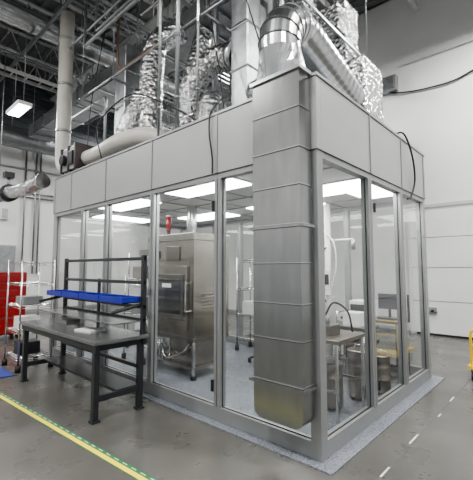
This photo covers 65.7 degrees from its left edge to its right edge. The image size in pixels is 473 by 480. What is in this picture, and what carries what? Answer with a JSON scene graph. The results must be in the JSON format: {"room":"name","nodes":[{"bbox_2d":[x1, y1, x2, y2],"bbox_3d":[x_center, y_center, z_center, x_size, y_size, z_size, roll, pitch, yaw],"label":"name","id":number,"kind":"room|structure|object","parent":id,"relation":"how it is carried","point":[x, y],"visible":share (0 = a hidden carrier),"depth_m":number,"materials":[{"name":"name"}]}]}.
{"room":"factory floor","nodes":[
{"label":"factory floor","id":0,"kind":"room"},
{"bbox_2d":[0,62,146,309],"bbox_3d":[-9.366,-1.961,11.662,0.250,8.900,15.200,-4,-6,42],"label":"wall","id":1,"kind":"structure","parent":0,"point":[127,239],"depth_m":13.90,"materials":[{"name":"paint"}]},
{"bbox_2d":[0,52,5,163],"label":"pipe","id":2,"kind":"object","parent":1,"relation":"hanging from","point":[5,52],"depth_m":9.31,"materials":[{"name":"grey metal"}]},
{"bbox_2d":[0,207,8,219],"bbox_3d":[-8.088,-0.922,12.753,0.159,0.400,0.250,-4,-6,42],"label":"wall speaker","id":3,"kind":"object","parent":1,"relation":"attached to","point":[4,212],"visible":1,"depth_m":12.69,"materials":[{"name":"white plastic"}]},
{"bbox_2d":[0,245,15,271],"bbox_3d":[-8.072,0.719,12.575,0.249,1.100,0.800,-4,-6,42],"label":"electrical panel","id":4,"kind":"object","parent":1,"relation":"attached to","point":[7,252],"visible":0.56,"depth_m":12.62,"materials":[{"name":"metal"}]},
{"bbox_2d":[0,171,17,201],"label":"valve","id":5,"kind":"object","parent":1,"relation":"hanging from","point":[7,175],"depth_m":8.56,"materials":[{"name":"grey metal"}]},
{"bbox_2d":[3,173,50,198],"bbox_3d":[-4.549,-1.110,7.829,2.068,0.384,0.334,-4,-6,42],"label":"duct","id":6,"kind":"object","parent":5,"relation":"attached to","point":[41,181],"visible":1,"depth_m":7.34,"materials":[{"name":"white metal"}]},
{"bbox_2d":[0,151,61,273],"bbox_3d":[-8.693,-1.421,12.158,0.070,5.100,12.500,-4,-6,42],"label":"conduit","id":7,"kind":"object","parent":1,"relation":"attached to","point":[25,168],"visible":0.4,"depth_m":13.45,"materials":[{"name":"grey metal"}]},
{"bbox_2d":[25,304,116,312],"bbox_3d":[-9.244,2.416,11.328,0.015,0.120,14.980,-4,-6,42],"label":"baseboard","id":8,"kind":"structure","parent":1,"relation":"attached to","point":[93,305],"depth_m":13.75,"materials":[{"name":"metal"}]},
{"bbox_2d":[0,0,387,107],"bbox_3d":[-1.859,-6.999,5.318,20.400,0.250,15.400,-4,-6,42],"label":"ceiling","id":9,"kind":"structure","parent":0,"point":[53,6],"depth_m":11.25,"materials":[{"name":"grey metal"}]},
{"bbox_2d":[0,0,266,127],"bbox_3d":[-1.796,-5.922,5.176,19.770,1.860,14.940,-4,-6,42],"label":"pipes","id":10,"kind":"object","parent":9,"relation":"attached to","point":[50,23],"visible":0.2,"depth_m":8.84,"materials":[{"name":"grey metal"}]},
{"bbox_2d":[0,0,419,114],"bbox_3d":[-2.154,-6.500,5.549,17.720,0.690,14.940,-4,-6,42],"label":"roof","id":11,"kind":"structure","parent":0,"point":[413,3],"depth_m":11.06,"materials":[{"name":"grey metal"}]},
{"bbox_2d":[0,79,97,156],"bbox_3d":[-9.051,-4.514,10.759,0.704,2.552,12.600,-4,-6,42],"label":"duct","id":12,"kind":"object","parent":11,"relation":"hanging from","point":[13,137],"visible":0.28,"depth_m":12.36,"materials":[{"name":"silver metal"}]},
{"bbox_2d":[0,42,173,131],"bbox_3d":[-6.371,-5.116,9.302,0.380,1.420,14.600,-4,-6,42],"label":"girder","id":13,"kind":"object","parent":11,"relation":"attached to","point":[10,72],"visible":0.22,"depth_m":10.11,"materials":[{"name":"metal"}]},
{"bbox_2d":[0,0,180,96],"bbox_3d":[-5.370,-5.455,8.480,0.604,0.872,14.100,-4,-6,42],"label":"duct","id":14,"kind":"object","parent":11,"relation":"attached to","point":[13,18],"visible":0.31,"depth_m":9.06,"materials":[{"name":"metal"}]},
{"bbox_2d":[6,0,31,116],"bbox_3d":[-5.214,-4.470,8.871,0.900,2.775,0.300,-4,-6,42],"label":"light","id":15,"kind":"object","parent":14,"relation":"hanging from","point":[19,107],"visible":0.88,"depth_m":8.68,"materials":[{"name":"white plastic"}]},
{"bbox_2d":[50,0,191,106],"bbox_3d":[-1.724,-5.856,5.376,19.940,0.580,6.040,-4,-6,42],"label":"girder","id":16,"kind":"object","parent":11,"relation":"attached to","point":[168,11],"depth_m":10.21,"materials":[{"name":"grey metal"}]},
{"bbox_2d":[28,0,275,142],"bbox_3d":[-3.144,-4.754,9.307,9.700,2.300,0.840,-4,-6,42],"label":"duct","id":17,"kind":"object","parent":11,"relation":"hanging from","point":[43,128],"visible":0.49,"depth_m":8.90,"materials":[{"name":"metal"}]},
{"bbox_2d":[0,0,325,130],"bbox_3d":[-5.071,-5.398,8.134,10.900,2.440,14.940,-4,-6,42],"label":"conduit","id":18,"kind":"object","parent":11,"relation":"attached to","point":[85,1],"visible":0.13,"depth_m":8.04,"materials":[{"name":"grey metal"}]},
{"bbox_2d":[77,0,367,130],"bbox_3d":[-0.531,-4.451,6.788,4.915,3.300,2.650,-4,-6,42],"label":"support strut","id":19,"kind":"object","parent":11,"relation":"hanging from","point":[205,13],"visible":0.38,"depth_m":5.68,"materials":[{"name":"grey metal"}]},
{"bbox_2d":[0,306,472,479],"bbox_3d":[-1.859,2.048,4.606,20.400,0.200,15.400,-4,-6,42],"label":"floor","id":20,"kind":"structure","parent":0,"point":[162,442],"depth_m":3.48,"materials":[{"name":"concrete"}]},
{"bbox_2d":[0,366,14,377],"bbox_3d":[-3.681,2.014,5.544,0.750,0.015,0.360,-4,-6,42],"label":"anti-fatigue mat","id":21,"kind":"object","parent":20,"relation":"on","point":[4,373],"visible":1,"depth_m":5.49,"materials":[{"name":"blue rubber"}]},
{"bbox_2d":[0,272,26,337],"bbox_3d":[-5.559,1.471,8.115,0.678,1.500,1.410,-4,-6,42],"label":"cabinet","id":22,"kind":"object","parent":20,"relation":"on","point":[14,291],"visible":0.61,"depth_m":8.18,"materials":[{"name":"red metal"}]},
{"bbox_2d":[1,260,54,372],"bbox_3d":[-3.418,1.198,6.046,0.730,1.720,0.556,-4,-6,42],"label":"wire shelving","id":23,"kind":"object","parent":20,"relation":"on","point":[29,300],"visible":0.86,"depth_m":5.96,"materials":[{"name":"silver metal"}]},
{"bbox_2d":[0,392,156,479],"bbox_3d":[-2.534,1.918,4.246,11.521,0.002,0.095,-4,-6,39],"label":"tape","id":24,"kind":"object","parent":20,"relation":"on","point":[137,474],"visible":1,"depth_m":3.34,"materials":[{"name":"yellow plastic"}]},
{"bbox_2d":[19,255,148,424],"bbox_3d":[-2.056,1.085,4.733,2.240,1.740,0.650,-4,-6,42],"label":"workbench","id":25,"kind":"object","parent":20,"relation":"on","point":[112,337],"visible":0.9,"depth_m":4.35,"materials":[{"name":"grey metal"}]},
{"bbox_2d":[54,316,80,324],"bbox_3d":[-2.376,1.123,5.152,0.400,0.070,0.200,-4,-6,42],"label":"tray","id":26,"kind":"object","parent":25,"relation":"on","point":[64,320],"visible":1,"depth_m":5.13,"materials":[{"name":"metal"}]},
{"bbox_2d":[74,327,105,332],"bbox_3d":[-1.785,1.094,4.464,0.300,0.020,0.220,-3,-5,31],"label":"paper stack","id":27,"kind":"object","parent":25,"relation":"on","point":[85,329],"visible":1,"depth_m":4.42,"materials":[{"name":"white paper"}]},
{"bbox_2d":[47,289,139,303],"bbox_3d":[-1.987,0.740,4.877,2.145,0.070,0.235,-4,-6,42],"label":"storage bins","id":28,"kind":"object","parent":25,"relation":"attached to","point":[103,297],"visible":1,"depth_m":4.57,"materials":[{"name":"blue plastic"}]},
{"bbox_2d":[41,71,444,475],"bbox_3d":[-0.295,0.414,6.155,5.880,3.300,3.400,-4,-6,42],"label":"cleanroom","id":29,"kind":"object","parent":20,"relation":"on","point":[358,162],"visible":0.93,"depth_m":4.41,"materials":[{"name":"metal"}]},
{"bbox_2d":[59,142,92,174],"bbox_3d":[-3.005,-1.501,6.988,0.640,0.710,0.550,-4,-6,42],"label":"box","id":30,"kind":"object","parent":29,"relation":"on","point":[70,160],"visible":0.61,"depth_m":6.74,"materials":[{"name":"metal"}]},
{"bbox_2d":[87,30,105,144],"bbox_3d":[-2.812,-3.056,7.307,0.118,2.602,0.316,-4,-6,42],"label":"power cable","id":31,"kind":"object","parent":30,"relation":"attached to","point":[105,30],"visible":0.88,"depth_m":7.32,"materials":[{"name":"black rubber"}]},
{"bbox_2d":[65,9,107,140],"bbox_3d":[-3.489,-3.462,8.299,2.270,4.835,0.081,-4,-6,42],"label":"pipe","id":32,"kind":"object","parent":29,"relation":"on","point":[104,98],"visible":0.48,"depth_m":7.49,"materials":[{"name":"grey metal"}]},
{"bbox_2d":[55,10,164,171],"bbox_3d":[-2.407,-3.034,6.600,3.545,3.754,0.491,-4,-6,39],"label":"duct","id":33,"kind":"object","parent":29,"relation":"on","point":[121,141],"visible":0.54,"depth_m":7.53,"materials":[{"name":"metal"}]},
{"bbox_2d":[58,0,161,135],"bbox_3d":[-2.517,-3.585,6.738,3.797,4.835,0.054,-4,-6,42],"label":"pipe","id":34,"kind":"object","parent":29,"relation":"on","point":[118,1],"visible":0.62,"depth_m":5.42,"materials":[{"name":"grey metal"}]},
{"bbox_2d":[113,45,140,134],"bbox_3d":[-2.151,-2.448,7.197,0.404,2.630,0.364,-4,-6,42],"label":"duct","id":35,"kind":"object","parent":29,"relation":"on","point":[131,75],"visible":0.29,"depth_m":7.11,"materials":[{"name":"metal"}]},
{"bbox_2d":[114,89,139,134],"bbox_3d":[-1.901,-1.988,6.554,1.022,1.271,0.539,-4,-6,42],"label":"duct","id":36,"kind":"object","parent":35,"relation":"attached to","point":[130,117],"visible":0.27,"depth_m":6.28,"materials":[{"name":"white metal"}]},
{"bbox_2d":[117,4,140,78],"bbox_3d":[-2.131,-3.517,7.602,1.409,4.835,0.068,-4,-6,42],"label":"pipe","id":37,"kind":"object","parent":29,"relation":"on","point":[118,4],"visible":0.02,"depth_m":8.12,"materials":[{"name":"metal"}]},
{"bbox_2d":[83,0,180,128],"bbox_3d":[-1.883,-3.632,6.134,2.970,4.835,0.081,-4,-6,42],"label":"pipe","id":38,"kind":"object","parent":29,"relation":"on","point":[177,34],"visible":0.94,"depth_m":5.09,"materials":[{"name":"grey metal"}]},
{"bbox_2d":[117,3,157,70],"bbox_3d":[-1.703,-3.617,6.335,1.333,4.835,0.038,-4,-6,42],"label":"pipe","id":39,"kind":"object","parent":29,"relation":"on","point":[118,69],"visible":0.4,"depth_m":6.74,"materials":[{"name":"orange metal"}]},
{"bbox_2d":[121,266,161,364],"bbox_3d":[-1.636,1.270,6.399,0.680,1.607,0.426,-4,-6,42],"label":"wire shelving","id":40,"kind":"object","parent":29,"relation":"on","point":[136,270],"visible":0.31,"depth_m":6.36,"materials":[{"name":"silver metal"}]},
{"bbox_2d":[126,249,162,353],"bbox_3d":[-1.641,1.169,7.294,1.080,1.947,0.626,-4,-6,42],"label":"wire shelving","id":41,"kind":"object","parent":29,"relation":"on","point":[141,252],"visible":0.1,"depth_m":7.33,"materials":[{"name":"silver metal"}]},
{"bbox_2d":[96,93,196,158],"bbox_3d":[-1.361,-1.772,5.202,2.472,0.914,0.123,-4,-6,42],"label":"power cable","id":42,"kind":"object","parent":29,"relation":"attached to","point":[133,93],"visible":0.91,"depth_m":5.48,"materials":[{"name":"black rubber"}]},
{"bbox_2d":[157,0,162,26],"bbox_3d":[-1.444,-3.577,6.842,0.125,4.835,0.125,2,-5,-25],"label":"pipe","id":43,"kind":"object","parent":29,"relation":"on","point":[162,0],"visible":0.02,"depth_m":6.86,"materials":[{"name":"grey metal"}]},
{"bbox_2d":[138,18,186,130],"bbox_3d":[-1.287,-2.570,6.412,0.833,2.771,0.458,2,-5,-21],"label":"duct","id":44,"kind":"object","parent":29,"relation":"on","point":[149,63],"visible":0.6,"depth_m":6.19,"materials":[{"name":"white metal"}]},
{"bbox_2d":[139,0,199,119],"bbox_3d":[-1.021,-3.692,5.377,1.447,4.835,0.054,-4,-6,42],"label":"pipe","id":45,"kind":"object","parent":29,"relation":"on","point":[140,1],"visible":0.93,"depth_m":4.81,"materials":[{"name":"silver metal"}]},
{"bbox_2d":[95,0,271,31],"bbox_3d":[-1.153,-3.677,5.565,4.209,4.835,0.068,-4,-6,42],"label":"pipe","id":46,"kind":"object","parent":29,"relation":"on","point":[127,2],"visible":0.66,"depth_m":6.58,"materials":[{"name":"grey metal"}]},
{"bbox_2d":[147,206,229,380],"bbox_3d":[-0.804,0.741,5.807,1.140,2.567,0.820,-4,-6,42],"label":"oven","id":47,"kind":"object","parent":29,"relation":"on","point":[186,260],"visible":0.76,"depth_m":5.40,"materials":[{"name":"metal"}]},
{"bbox_2d":[166,215,170,234],"bbox_3d":[-1.096,-0.229,5.920,0.084,0.335,0.084,-4,-6,42],"label":"light","id":48,"kind":"object","parent":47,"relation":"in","point":[168,217],"visible":0.89,"depth_m":5.89,"materials":[{"name":"red"}]},
{"bbox_2d":[182,26,211,77],"bbox_3d":[-0.762,-2.547,6.462,0.421,2.736,0.837,-3,-5,31],"label":"duct","id":49,"kind":"object","parent":29,"relation":"on","point":[205,32],"visible":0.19,"depth_m":6.57,"materials":[{"name":"white metal"}]},
{"bbox_2d":[179,41,230,126],"bbox_3d":[-0.430,-2.012,5.297,1.116,1.485,0.403,-3,-6,36],"label":"duct","id":50,"kind":"object","parent":29,"relation":"on","point":[208,64],"visible":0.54,"depth_m":5.27,"materials":[{"name":"white metal"}]},
{"bbox_2d":[194,89,226,120],"bbox_3d":[-0.264,-1.780,5.884,0.482,1.122,2.141,-1,-5,13],"label":"duct","id":51,"kind":"object","parent":29,"relation":"on","point":[209,98],"visible":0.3,"depth_m":4.97,"materials":[{"name":"white metal"}]},
{"bbox_2d":[212,0,218,90],"bbox_3d":[-0.343,-3.645,5.975,0.125,4.835,0.125,2,-5,-25],"label":"pipe","id":52,"kind":"object","parent":29,"relation":"on","point":[215,12],"visible":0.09,"depth_m":5.91,"materials":[{"name":"grey metal"}]},
{"bbox_2d":[208,0,224,108],"bbox_3d":[-0.258,-2.907,4.726,0.085,3.104,0.777,2,-5,-24],"label":"power cable","id":53,"kind":"object","parent":29,"relation":"attached to","point":[208,0],"visible":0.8,"depth_m":4.71,"materials":[{"name":"black rubber"}]},
{"bbox_2d":[208,94,225,172],"bbox_3d":[-0.209,-1.212,4.136,0.070,0.986,0.257,-4,-6,42],"label":"power cable","id":54,"kind":"object","parent":29,"relation":"attached to","point":[225,94],"visible":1,"depth_m":4.06,"materials":[{"name":"black rubber"}]},
{"bbox_2d":[228,37,230,106],"bbox_3d":[0.171,-3.208,7.100,0.524,4.130,0.424,-4,-6,42],"label":"duct","id":55,"kind":"object","parent":29,"relation":"on","point":[229,102],"visible":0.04,"depth_m":7.08,"materials":[{"name":"metal"}]},
{"bbox_2d":[235,258,253,349],"bbox_3d":[0.440,1.230,7.047,0.880,1.787,0.476,-4,-6,42],"label":"wire shelving","id":56,"kind":"object","parent":29,"relation":"on","point":[248,306],"visible":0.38,"depth_m":7.13,"materials":[{"name":"silver metal"}]},
{"bbox_2d":[230,0,259,105],"bbox_3d":[0.126,-3.724,5.008,0.324,4.830,0.304,-4,-6,42],"label":"duct","id":57,"kind":"object","parent":29,"relation":"on","point":[244,39],"visible":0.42,"depth_m":4.80,"materials":[{"name":"metal"}]},
{"bbox_2d":[245,78,256,98],"bbox_3d":[0.306,-1.701,4.481,0.325,0.744,0.634,1,-5,-10],"label":"duct","id":58,"kind":"object","parent":29,"relation":"on","point":[248,91],"visible":0.06,"depth_m":4.57,"materials":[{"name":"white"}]},
{"bbox_2d":[246,0,258,39],"bbox_3d":[0.298,-2.935,4.362,0.856,3.104,0.074,4,-6,-40],"label":"power cable","id":59,"kind":"object","parent":29,"relation":"attached to","point":[246,0],"visible":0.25,"depth_m":4.27,"materials":[{"name":"black rubber"}]},
{"bbox_2d":[204,0,312,13],"bbox_3d":[0.216,-3.690,5.398,2.047,4.835,0.054,-4,-6,42],"label":"pipe","id":60,"kind":"object","parent":29,"relation":"on","point":[214,1],"visible":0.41,"depth_m":5.91,"materials":[{"name":"silver metal"}]},
{"bbox_2d":[260,4,265,27],"bbox_3d":[0.289,-2.543,5.988,0.324,2.630,0.324,-4,-6,42],"label":"duct","id":61,"kind":"object","parent":29,"relation":"on","point":[262,9],"visible":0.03,"depth_m":6.00,"materials":[{"name":"metal"}]},
{"bbox_2d":[278,0,283,5],"bbox_3d":[0.617,-3.714,5.101,0.100,4.835,0.100,2,-5,-25],"label":"pipe","id":62,"kind":"object","parent":29,"relation":"on","point":[280,2],"visible":0.02,"depth_m":5.03,"materials":[{"name":"white metal"}]},
{"bbox_2d":[284,0,316,13],"bbox_3d":[1.087,-3.313,6.404,0.524,4.230,0.474,-4,-6,42],"label":"duct","id":63,"kind":"object","parent":29,"relation":"on","point":[299,2],"visible":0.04,"depth_m":6.26,"materials":[{"name":"silver metal"}]},
{"bbox_2d":[249,2,364,429],"bbox_3d":[0.842,-0.335,3.739,0.575,3.815,1.713,-4,-6,42],"label":"air duct","id":64,"kind":"object","parent":29,"relation":"attached to","point":[293,45],"visible":0.85,"depth_m":3.16,"materials":[{"name":"grey metal"}]},
{"bbox_2d":[325,297,336,358],"bbox_3d":[1.251,1.521,6.278,0.800,1.087,0.445,-4,-6,42],"label":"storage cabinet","id":65,"kind":"object","parent":29,"relation":"on","point":[334,307],"visible":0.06,"depth_m":6.11,"materials":[{"name":"white metal"}]},
{"bbox_2d":[326,355,343,408],"bbox_3d":[1.065,1.611,4.163,0.294,0.574,0.294,-4,-6,42],"label":"drum","id":66,"kind":"object","parent":29,"relation":"on","point":[330,363],"visible":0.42,"depth_m":4.04,"materials":[{"name":"grey metal"}]},
{"bbox_2d":[319,0,357,60],"bbox_3d":[1.607,-2.458,5.793,0.524,2.430,0.474,-4,-6,42],"label":"duct","id":67,"kind":"object","parent":29,"relation":"on","point":[350,14],"visible":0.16,"depth_m":5.61,"materials":[{"name":"silver metal"}]},
{"bbox_2d":[313,2,345,38],"bbox_3d":[1.095,-3.271,5.851,1.290,0.400,0.240,-4,-6,42],"label":"duct","id":68,"kind":"object","parent":67,"relation":"attached to","point":[334,13],"visible":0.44,"depth_m":5.45,"materials":[{"name":"silver metal"}]},
{"bbox_2d":[324,204,355,358],"bbox_3d":[1.462,0.719,5.337,0.599,2.537,0.240,-4,-6,42],"label":"column","id":69,"kind":"structure","parent":29,"relation":"on","point":[329,283],"depth_m":5.37,"materials":[{"name":"white plastic"}]},
{"bbox_2d":[326,330,364,423],"bbox_3d":[1.066,1.483,4.144,0.560,0.827,0.700,-4,-6,42],"label":"work table","id":70,"kind":"object","parent":29,"relation":"on","point":[345,336],"visible":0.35,"depth_m":3.96,"materials":[{"name":"grey metal"}]},
{"bbox_2d":[325,302,353,335],"bbox_3d":[1.120,0.885,4.183,0.291,0.371,0.359,-4,-6,42],"label":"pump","id":71,"kind":"object","parent":70,"relation":"on","point":[332,329],"visible":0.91,"depth_m":4.11,"materials":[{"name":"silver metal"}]},
{"bbox_2d":[347,344,365,399],"bbox_3d":[1.504,1.600,4.468,0.294,0.644,0.294,-4,-6,42],"label":"drum","id":72,"kind":"object","parent":29,"relation":"on","point":[353,353],"visible":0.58,"depth_m":4.37,"materials":[{"name":"grey metal"}]},
{"bbox_2d":[336,309,378,360],"bbox_3d":[1.666,1.478,5.042,0.440,0.978,0.430,-4,-6,42],"label":"equipment cart","id":73,"kind":"object","parent":29,"relation":"on","point":[357,317],"visible":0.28,"depth_m":4.98,"materials":[{"name":"silver metal"}]},
{"bbox_2d":[345,55,383,122],"bbox_3d":[1.415,-1.756,4.834,0.870,0.880,0.630,-4,-6,42],"label":"duct","id":74,"kind":"object","parent":29,"relation":"on","point":[367,74],"visible":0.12,"depth_m":4.47,"materials":[{"name":"silver metal"}]},
{"bbox_2d":[340,315,410,384],"bbox_3d":[2.063,1.573,5.418,0.850,0.847,0.530,-4,-6,42],"label":"work table","id":75,"kind":"object","parent":29,"relation":"on","point":[394,361],"visible":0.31,"depth_m":5.14,"materials":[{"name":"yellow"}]},
{"bbox_2d":[349,299,377,316],"bbox_3d":[1.937,1.041,5.582,0.300,0.240,0.360,-4,-6,42],"label":"printer","id":76,"kind":"object","parent":75,"relation":"on","point":[358,304],"visible":0.48,"depth_m":5.51,"materials":[{"name":"white plastic"}]},
{"bbox_2d":[377,293,396,319],"bbox_3d":[2.202,0.958,5.285,0.300,0.360,0.150,-4,-6,42],"label":"monitor","id":77,"kind":"object","parent":75,"relation":"on","point":[385,301],"visible":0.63,"depth_m":5.28,"materials":[{"name":"grey plastic"}]},
{"bbox_2d":[376,349,390,393],"bbox_3d":[1.830,1.663,4.627,0.231,0.544,0.231,-4,-6,42],"label":"drum","id":78,"kind":"object","parent":29,"relation":"on","point":[383,359],"visible":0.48,"depth_m":4.53,"materials":[{"name":"grey metal"}]},
{"bbox_2d":[397,132,415,199],"bbox_3d":[2.268,-0.976,4.883,0.494,0.894,0.115,3,-5,-29],"label":"power cable","id":79,"kind":"object","parent":29,"relation":"attached to","point":[405,136],"visible":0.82,"depth_m":4.92,"materials":[{"name":"black rubber"}]},
{"bbox_2d":[378,378,471,479],"bbox_3d":[3.089,1.593,0.110,6.600,0.003,15.000,-4,-6,42],"label":"floor marking line","id":80,"kind":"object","parent":20,"relation":"on","point":[413,440],"depth_m":3.38,"materials":[{"name":"white paint"}]},
{"bbox_2d":[468,329,472,380],"bbox_3d":[3.747,1.631,5.277,0.580,0.737,0.800,-4,-6,42],"label":"cart","id":81,"kind":"object","parent":20,"relation":"on","point":[470,366],"visible":1,"depth_m":5.19,"materials":[{"name":"yellow paint"}]},
{"bbox_2d":[147,0,472,332],"bbox_3d":[3.265,-2.048,10.556,20.400,8.900,0.204,-4,-6,42],"label":"wall","id":82,"kind":"structure","parent":0,"point":[437,121],"depth_m":9.37,"materials":[{"name":"paint"}]},
{"bbox_2d":[229,309,394,330],"bbox_3d":[3.193,2.322,10.134,20.000,0.120,0.015,-4,-6,42],"label":"baseboard","id":83,"kind":"structure","parent":82,"relation":"attached to","point":[383,327],"depth_m":9.56,"materials":[{"name":"metal"}]},
{"bbox_2d":[382,74,397,95],"bbox_3d":[4.047,-4.120,9.719,0.400,0.400,0.219,-4,-6,42],"label":"junction box","id":84,"kind":"object","parent":82,"relation":"attached to","point":[389,83],"visible":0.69,"depth_m":9.62,"materials":[{"name":"metal"}]},
{"bbox_2d":[390,38,472,93],"bbox_3d":[6.260,-4.442,7.800,7.617,1.181,0.060,-4,-6,42],"label":"cable","id":85,"kind":"object","parent":82,"relation":"attached to","point":[469,40],"visible":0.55,"depth_m":9.01,"materials":[{"name":"black rubber"}]},
{"bbox_2d":[407,199,472,339],"bbox_3d":[6.050,0.601,7.568,4.710,3.150,0.139,-4,-6,42],"label":"door","id":86,"kind":"structure","parent":82,"relation":"in","point":[448,318],"depth_m":8.62,"materials":[{"name":"paint"}]}
]}

